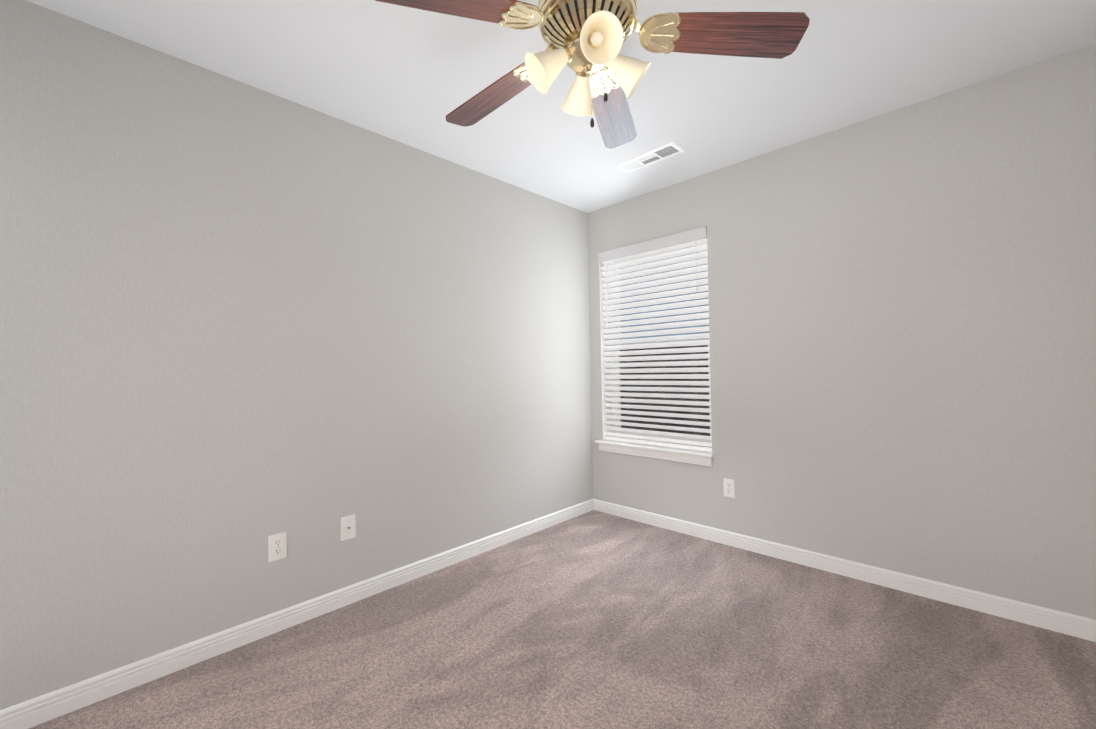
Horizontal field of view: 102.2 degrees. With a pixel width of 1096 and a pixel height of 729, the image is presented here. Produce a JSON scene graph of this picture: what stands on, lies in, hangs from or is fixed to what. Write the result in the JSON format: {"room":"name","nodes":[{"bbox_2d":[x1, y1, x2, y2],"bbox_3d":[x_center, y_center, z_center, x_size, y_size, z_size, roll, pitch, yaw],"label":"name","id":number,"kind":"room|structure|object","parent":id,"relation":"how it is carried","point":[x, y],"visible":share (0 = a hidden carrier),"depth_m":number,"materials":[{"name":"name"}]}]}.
{"room":"empty bedroom","nodes":[
{"label":"empty bedroom","id":0,"kind":"room"},
{"bbox_2d":[0,0,592,709],"bbox_3d":[-0.950,-0.021,2.452,0.200,2.440,3.920,-2,-1,44],"label":"wall","id":1,"kind":"structure","parent":0,"point":[240,322],"depth_m":1.90,"materials":[{"name":"paint"}]},
{"bbox_2d":[268,532,286,561],"bbox_3d":[-1.221,0.825,1.998,0.008,0.116,0.072,-2,-1,44],"label":"electrical outlet","id":2,"kind":"object","parent":1,"relation":"attached to","point":[277,546],"visible":1,"depth_m":2.00,"materials":[{"name":"white plastic"}]},
{"bbox_2d":[0,499,593,728],"bbox_3d":[-0.850,1.153,2.364,0.015,0.086,3.520,-2,-1,44],"label":"baseboard","id":3,"kind":"structure","parent":1,"relation":"attached to","point":[33,712],"depth_m":1.88,"materials":[{"name":"white wood"}]},
{"bbox_2d":[341,514,355,540],"bbox_3d":[-1.000,0.820,2.220,0.015,0.116,0.072,-2,-1,44],"label":"electrical outlet","id":4,"kind":"object","parent":1,"relation":"attached to","point":[348,527],"visible":1,"depth_m":2.22,"materials":[{"name":"white plastic"}]},
{"bbox_2d":[26,0,1095,212],"bbox_3d":[0.122,-1.333,1.399,3.260,0.120,3.920,-2,-1,44],"label":"ceiling","id":5,"kind":"structure","parent":0,"point":[411,77],"depth_m":1.91,"materials":[{"name":"paint"}]},
{"bbox_2d":[375,0,809,148],"bbox_3d":[0.081,-1.032,1.453,1.208,0.480,1.246,-2,-1,44],"label":"fan","id":6,"kind":"object","parent":5,"relation":"hanging from","point":[585,40],"visible":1,"depth_m":1.38,"materials":[{"name":"brown wood"}]},
{"bbox_2d":[615,141,684,172],"bbox_3d":[0.619,-1.265,2.716,0.403,0.015,0.151,-2,-1,44],"label":"ceiling vent","id":7,"kind":"object","parent":5,"relation":"in","point":[670,149],"visible":1,"depth_m":2.70,"materials":[{"name":"white metal"}]},
{"bbox_2d":[29,510,1095,728],"bbox_3d":[0.171,1.226,1.371,3.260,0.120,3.920,-2,-1,44],"label":"floor","id":8,"kind":"structure","parent":0,"point":[593,619],"depth_m":1.76,"materials":[{"name":"carpet"}]},
{"bbox_2d":[587,43,1095,619],"bbox_3d":[1.444,-0.064,2.718,2.860,2.440,0.200,-2,-1,44],"label":"wall","id":9,"kind":"structure","parent":0,"point":[903,333],"depth_m":2.21,"materials":[{"name":"paint"}]},
{"bbox_2d":[595,440,714,466],"bbox_3d":[0.784,0.643,3.284,0.965,0.086,0.176,-2,-1,44],"label":"window sill","id":10,"kind":"structure","parent":9,"relation":"attached to","point":[697,457],"depth_m":3.19,"materials":[{"name":"white wood"}]},
{"bbox_2d":[599,244,711,447],"bbox_3d":[0.817,-0.158,3.321,0.905,1.515,0.188,-2,-1,44],"label":"window","id":11,"kind":"structure","parent":9,"relation":"in","point":[603,373],"depth_m":3.44,"materials":[{"name":"white plastic"}]},
{"bbox_2d":[598,226,711,451],"bbox_3d":[0.766,-0.159,3.269,0.897,1.507,0.081,-2,-1,44],"label":"window blinds","id":12,"kind":"object","parent":11,"relation":"attached to","point":[696,237],"visible":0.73,"depth_m":3.24,"materials":[{"name":"white plastic"}]},
{"bbox_2d":[723,478,734,497],"bbox_3d":[1.167,0.796,2.849,0.072,0.116,0.008,-2,-1,44],"label":"electrical outlet","id":13,"kind":"object","parent":9,"relation":"attached to","point":[729,487],"visible":1,"depth_m":2.85,"materials":[{"name":"white plastic"}]},
{"bbox_2d":[593,499,1095,641],"bbox_3d":[1.391,1.113,2.628,2.860,0.086,0.015,-2,-1,44],"label":"baseboard","id":14,"kind":"structure","parent":9,"relation":"attached to","point":[1053,620],"depth_m":2.28,"materials":[{"name":"white wood"}]}
]}

